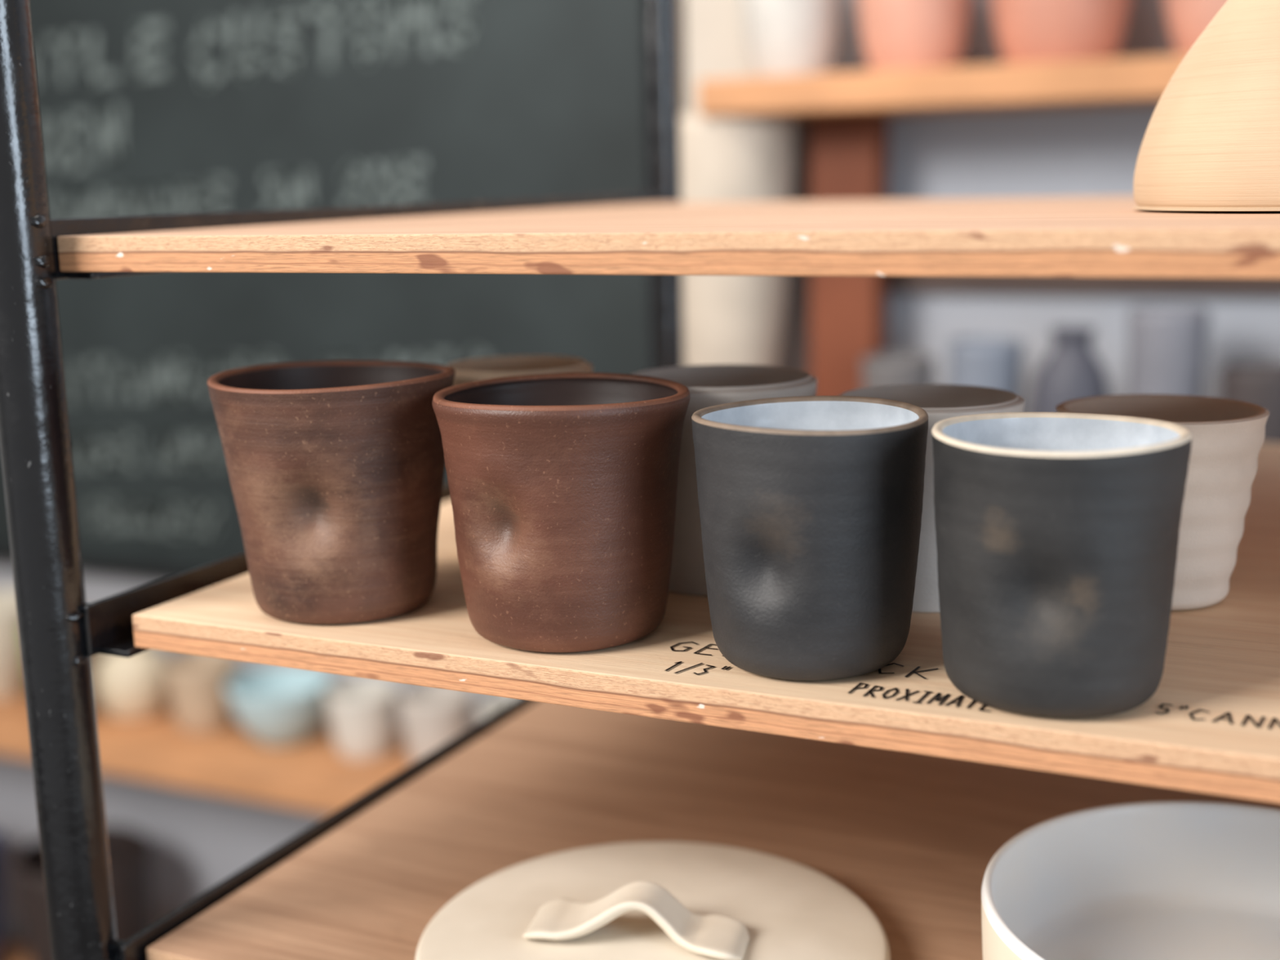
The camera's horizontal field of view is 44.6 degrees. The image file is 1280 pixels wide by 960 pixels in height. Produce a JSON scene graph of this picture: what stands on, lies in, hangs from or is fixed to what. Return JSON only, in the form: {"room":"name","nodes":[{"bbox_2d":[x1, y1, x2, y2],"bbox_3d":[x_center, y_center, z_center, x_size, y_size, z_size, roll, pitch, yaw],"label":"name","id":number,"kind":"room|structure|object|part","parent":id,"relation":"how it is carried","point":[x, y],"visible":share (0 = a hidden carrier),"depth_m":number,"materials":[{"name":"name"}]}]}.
{"room":"art studio","nodes":[
{"label":"art studio","id":0,"kind":"room"},
{"bbox_2d":[0,0,1279,946],"bbox_3d":[0.121,-0.342,1.973,5.800,2.750,0.100,4,12,25],"label":"wall","id":1,"kind":"structure","parent":0,"point":[199,839],"depth_m":1.81,"materials":[{"name":"grey paint"}]},
{"bbox_2d":[0,940,30,959],"bbox_3d":[-0.893,0.856,2.458,2.100,0.040,0.268,4,12,25],"label":"plank","id":2,"kind":"object","parent":1,"relation":"attached to","point":[9,951],"visible":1,"depth_m":2.65,"materials":[{"name":"orange wood"}]},
{"bbox_2d":[0,833,4,950],"bbox_3d":[-1.138,0.706,2.551,0.200,0.225,0.200,4,12,25],"label":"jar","id":3,"kind":"object","parent":2,"relation":"on","point":[2,877],"visible":1,"depth_m":2.56,"materials":[{"name":"ceramic"}]},
{"bbox_2d":[13,825,152,959],"bbox_3d":[-0.849,0.701,2.412,0.200,0.276,0.200,4,12,25],"label":"jar","id":4,"kind":"object","parent":2,"relation":"on","point":[129,848],"visible":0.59,"depth_m":2.35,"materials":[{"name":"ceramic"}]},
{"bbox_2d":[0,692,412,814],"bbox_3d":[-0.896,0.364,2.381,2.100,0.035,0.228,4,12,25],"label":"plank","id":5,"kind":"object","parent":1,"relation":"attached to","point":[311,774],"visible":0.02,"depth_m":2.15,"materials":[{"name":"orange wood"}]},
{"bbox_2d":[0,589,24,698],"bbox_3d":[-0.998,0.260,2.433,0.130,0.152,0.130,4,12,25],"label":"stoneware bowl","id":6,"kind":"object","parent":5,"relation":"on","point":[11,680],"visible":0.61,"depth_m":2.40,"materials":[{"name":"ceramic"}]},
{"bbox_2d":[91,653,104,705],"bbox_3d":[-0.871,0.278,2.376,0.120,0.133,0.120,4,12,25],"label":"pot","id":7,"kind":"object","parent":5,"relation":"on","point":[95,659],"visible":0.02,"depth_m":2.35,"materials":[{"name":"ceramic"}]},
{"bbox_2d":[94,648,169,721],"bbox_3d":[-0.753,0.292,2.322,0.110,0.121,0.110,4,12,25],"label":"pot","id":8,"kind":"object","parent":5,"relation":"on","point":[134,688],"visible":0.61,"depth_m":2.28,"materials":[{"name":"ceramic"}]},
{"bbox_2d":[163,653,237,733],"bbox_3d":[-0.635,0.309,2.269,0.104,0.102,0.104,4,12,25],"label":"cup","id":9,"kind":"object","parent":5,"relation":"on","point":[200,704],"visible":0.75,"depth_m":2.23,"materials":[{"name":"ceramic"}]},
{"bbox_2d":[225,666,333,746],"bbox_3d":[-0.508,0.325,2.212,0.150,0.086,0.150,4,12,25],"label":"stoneware bowl","id":10,"kind":"object","parent":5,"relation":"on","point":[277,705],"visible":0.95,"depth_m":2.17,"materials":[{"name":"ceramic"}]},
{"bbox_2d":[324,677,398,759],"bbox_3d":[-0.381,0.331,2.153,0.100,0.092,0.100,4,12,25],"label":"cup","id":11,"kind":"object","parent":5,"relation":"on","point":[362,713],"visible":0.94,"depth_m":2.12,"materials":[{"name":"ceramic"}]},
{"bbox_2d":[398,684,473,763],"bbox_3d":[-0.273,0.333,2.101,0.100,0.102,0.100,4,12,25],"label":"pot","id":12,"kind":"object","parent":5,"relation":"on","point":[431,717],"visible":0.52,"depth_m":2.06,"materials":[{"name":"ceramic"}]},
{"bbox_2d":[478,695,516,721],"bbox_3d":[-0.155,0.341,2.047,0.110,0.102,0.110,4,12,25],"label":"stoneware bowl","id":13,"kind":"object","parent":5,"relation":"on","point":[490,705],"visible":0.16,"depth_m":2.07,"materials":[{"name":"ceramic"}]},
{"bbox_2d":[0,0,684,581],"bbox_3d":[-0.651,-0.528,2.221,1.550,1.395,0.043,4,12,25],"label":"blackboard","id":14,"kind":"object","parent":1,"relation":"attached to","point":[148,107],"visible":0.61,"depth_m":2.15,"materials":[{"name":"stone"}]},
{"bbox_3d":[-0.627,0.145,2.346,1.530,0.025,0.043,4,12,25],"label":"frame","id":15,"kind":"part","parent":14,"relation":"part of","materials":[{"name":"black wood"}]},
{"bbox_3d":[0.035,-0.482,1.903,0.035,1.395,0.043,4,12,25],"label":"frame","id":16,"kind":"part","parent":14,"relation":"part of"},
{"bbox_2d":[683,0,753,115],"bbox_3d":[0.107,-0.329,1.909,0.100,2.750,0.030,4,12,25],"label":"trim","id":17,"kind":"structure","parent":1,"relation":"attached to","point":[715,47],"depth_m":1.86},
{"bbox_2d":[697,54,1185,118],"bbox_3d":[0.804,-0.389,1.467,1.545,0.038,0.198,4,12,25],"label":"plank","id":18,"kind":"object","parent":1,"relation":"attached to","point":[1137,81],"visible":0.76,"depth_m":1.60,"materials":[{"name":"orange wood"}]},
{"bbox_2d":[741,0,840,76],"bbox_3d":[0.168,-0.529,1.738,0.120,0.164,0.120,4,12,25],"label":"cup","id":19,"kind":"object","parent":18,"relation":"on","point":[783,37],"visible":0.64,"depth_m":1.70,"materials":[{"name":"ceramic"}]},
{"bbox_2d":[857,0,971,71],"bbox_3d":[0.295,-0.516,1.680,0.132,0.153,0.132,4,12,25],"label":"plant pot","id":20,"kind":"object","parent":18,"relation":"on","point":[896,34],"visible":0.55,"depth_m":1.64,"materials":[{"name":"ceramic"}]},
{"bbox_2d":[991,0,1130,64],"bbox_3d":[0.436,-0.512,1.614,0.156,0.164,0.156,4,12,25],"label":"plant pot","id":21,"kind":"object","parent":18,"relation":"on","point":[1028,31],"visible":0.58,"depth_m":1.57,"materials":[{"name":"ceramic"}]},
{"bbox_2d":[1164,0,1226,55],"bbox_3d":[0.594,-0.491,1.542,0.160,0.143,0.160,4,12,25],"label":"plant pot","id":22,"kind":"object","parent":18,"relation":"on","point":[1187,20],"visible":0.17,"depth_m":1.52,"materials":[{"name":"ceramic"}]},
{"bbox_2d":[887,276,1279,294],"bbox_3d":[0.782,-0.226,1.610,1.225,0.070,0.024,4,12,25],"label":"shelf","id":23,"kind":"object","parent":1,"relation":"attached to","point":[1086,285],"visible":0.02,"depth_m":1.73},
{"bbox_3d":[0.769,0.037,1.554,1.630,0.035,0.168,4,12,25],"label":"plank","id":24,"kind":"object","parent":1,"relation":"attached to","visible":0},
{"bbox_2d":[680,114,795,366],"bbox_3d":[0.103,-0.220,1.821,0.156,0.399,0.156,4,12,25],"label":"vase","id":25,"kind":"object","parent":24,"relation":"on","point":[727,319],"visible":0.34,"depth_m":1.75,"materials":[{"name":"ceramic"}]},
{"bbox_2d":[809,113,888,395],"bbox_3d":[0.242,-0.220,1.810,0.080,0.396,0.050,4,12,25],"label":"upright","id":26,"kind":"object","parent":24,"relation":"on","point":[849,153],"visible":0.56,"depth_m":1.78,"materials":[{"name":"brown wood"}]},
{"bbox_2d":[861,352,935,387],"bbox_3d":[0.284,-0.070,1.720,0.080,0.133,0.080,4,12,25],"label":"jar","id":27,"kind":"object","parent":24,"relation":"on","point":[887,368],"visible":0.43,"depth_m":1.68,"materials":[{"name":"ceramic"}]},
{"bbox_2d":[947,337,1023,395],"bbox_3d":[0.372,-0.075,1.688,0.080,0.152,0.080,4,12,25],"label":"jar","id":28,"kind":"object","parent":24,"relation":"on","point":[996,362],"visible":0.36,"depth_m":1.65,"materials":[{"name":"ceramic"}]},
{"bbox_2d":[1031,326,1110,412],"bbox_3d":[0.452,-0.075,1.638,0.080,0.168,0.080,4,12,25],"label":"jar","id":29,"kind":"object","parent":24,"relation":"on","point":[1072,370],"visible":0.54,"depth_m":1.61,"materials":[{"name":"ceramic"}]},
{"bbox_2d":[1127,304,1210,396],"bbox_3d":[0.540,-0.082,1.606,0.080,0.189,0.080,4,12,25],"label":"jar","id":30,"kind":"object","parent":24,"relation":"on","point":[1167,344],"visible":0.44,"depth_m":1.57,"materials":[{"name":"ceramic"}]},
{"bbox_2d":[1220,362,1279,443],"bbox_3d":[0.621,-0.047,1.563,0.080,0.133,0.080,4,12,25],"label":"jar","id":31,"kind":"object","parent":24,"relation":"on","point":[1258,384],"visible":0.34,"depth_m":1.53,"materials":[{"name":"ceramic"}]},
{"bbox_3d":[-0.689,1.393,0.595,5.900,0.100,3.860,4,12,25],"label":"floor","id":32,"kind":"structure","parent":0,"visible":0},
{"bbox_2d":[0,0,1279,959],"bbox_3d":[0.369,0.276,0.714,1.065,1.999,0.624,4,12,25],"label":"shelving unit","id":33,"kind":"object","parent":32,"relation":"on","point":[907,806],"visible":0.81,"depth_m":0.61,"materials":[{"name":"brown wood"}]},
{"bbox_3d":[-0.228,0.299,0.667,0.026,1.999,0.026,4,12,25],"label":"post","id":34,"kind":"part","parent":33,"relation":"part of","materials":[{"name":"black metal"}]},
{"bbox_2d":[207,360,455,623],"bbox_3d":[-0.119,0.004,0.618,0.094,0.093,0.093,-5,12,-20],"label":"tumbler","id":35,"kind":"object","parent":33,"relation":"on","point":[335,468],"visible":0.98,"depth_m":0.59,"materials":[{"name":"brown ceramic"}]},
{"bbox_2d":[446,355,592,386],"bbox_3d":[-0.054,-0.009,0.695,0.067,0.087,0.067,4,12,25],"label":"beaker","id":36,"kind":"object","parent":33,"relation":"on","point":[467,371],"visible":0.18,"depth_m":0.71,"materials":[{"name":"brown ceramic"}]},
{"bbox_2d":[431,372,690,652],"bbox_3d":[-0.028,0.011,0.577,0.097,0.090,0.095,4,12,25],"label":"tumbler","id":37,"kind":"object","parent":33,"relation":"on","point":[563,486],"visible":1,"depth_m":0.55,"materials":[{"name":"brown ceramic"}]},
{"bbox_2d":[415,841,890,959],"bbox_3d":[0.005,0.176,0.622,0.188,0.037,0.188,-2,11,-3],"label":"lid","id":38,"kind":"object","parent":33,"relation":"on","point":[637,900],"visible":1,"depth_m":0.63,"materials":[{"name":"beige ceramic"}]},
{"bbox_3d":[-0.002,0.170,0.610,0.088,0.021,0.031,2,11,15],"label":"strap handle","id":39,"kind":"part","parent":38,"relation":"part of","materials":[{"name":"beige ceramic"}]},
{"bbox_3d":[0.025,0.191,1.198,0.026,1.999,0.026,4,12,25],"label":"post","id":40,"kind":"part","parent":33,"relation":"part of","materials":[{"name":"black paint"}]},
{"bbox_3d":[0.346,-0.106,0.634,1.000,0.014,0.551,4,12,25],"label":"shelf","id":41,"kind":"part","parent":33,"relation":"part of","materials":[{"name":"brown wood"}]},
{"bbox_3d":[0.359,0.040,0.658,0.980,0.014,0.550,4,12,25],"label":"shelf","id":42,"kind":"part","parent":33,"relation":"part of","materials":[{"name":"brown wood"}]},
{"bbox_3d":[0.358,0.182,0.688,0.988,0.014,0.550,4,12,25],"label":"shelf","id":43,"kind":"part","parent":33,"relation":"part of","materials":[{"name":"brown wood"}]},
{"bbox_2d":[631,364,817,595],"bbox_3d":[0.033,-0.001,0.646,0.080,0.086,0.080,-5,11,-17],"label":"beaker","id":44,"kind":"object","parent":33,"relation":"on","point":[708,385],"visible":0.29,"depth_m":0.62,"materials":[{"name":"grey ceramic"}]},
{"bbox_2d":[691,395,928,680],"bbox_3d":[0.057,0.019,0.534,0.080,0.086,0.080,4,12,25],"label":"tumbler","id":45,"kind":"object","parent":33,"relation":"on","point":[811,507],"visible":1,"depth_m":0.51,"materials":[{"name":"ceramic"}]},
{"bbox_2d":[838,383,1025,612],"bbox_3d":[0.113,0.006,0.616,0.074,0.080,0.074,4,12,25],"label":"beaker","id":46,"kind":"object","parent":33,"relation":"on","point":[940,402],"visible":0.3,"depth_m":0.59,"materials":[{"name":"grey ceramic"}]},
{"bbox_2d":[664,641,1279,728],"bbox_3d":[0.107,0.068,0.505,0.221,0.001,0.038,4,12,25],"label":"lettering","id":47,"kind":"object","parent":33,"relation":"on","point":[937,695],"visible":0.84,"depth_m":0.50,"materials":[{"name":"black paint"}]},
{"bbox_2d":[931,412,1191,717],"bbox_3d":[0.132,0.026,0.494,0.078,0.086,0.080,4,12,25],"label":"tumbler","id":48,"kind":"object","parent":33,"relation":"on","point":[1057,533],"visible":1,"depth_m":0.47,"materials":[{"name":"ceramic"}]},
{"bbox_2d":[981,800,1279,959],"bbox_3d":[0.220,0.175,0.564,0.189,0.049,0.189,-6,12,-25],"label":"ceramic dish","id":49,"kind":"object","parent":33,"relation":"on","point":[1166,880],"visible":1,"depth_m":0.64,"materials":[{"name":"white ceramic"}]},
{"bbox_2d":[1055,394,1269,609],"bbox_3d":[0.201,0.008,0.607,0.078,0.074,0.078,9,15,42],"label":"beaker","id":50,"kind":"object","parent":33,"relation":"on","point":[1228,435],"visible":0.39,"depth_m":0.58,"materials":[{"name":"white ceramic"}]},
{"bbox_2d":[1133,0,1279,211],"bbox_3d":[0.260,-0.149,0.582,0.143,0.093,0.143,4,12,25],"label":"vase","id":51,"kind":"object","parent":33,"relation":"on","point":[1211,142],"visible":1,"depth_m":0.55,"materials":[{"name":"beige ceramic"}]}
]}

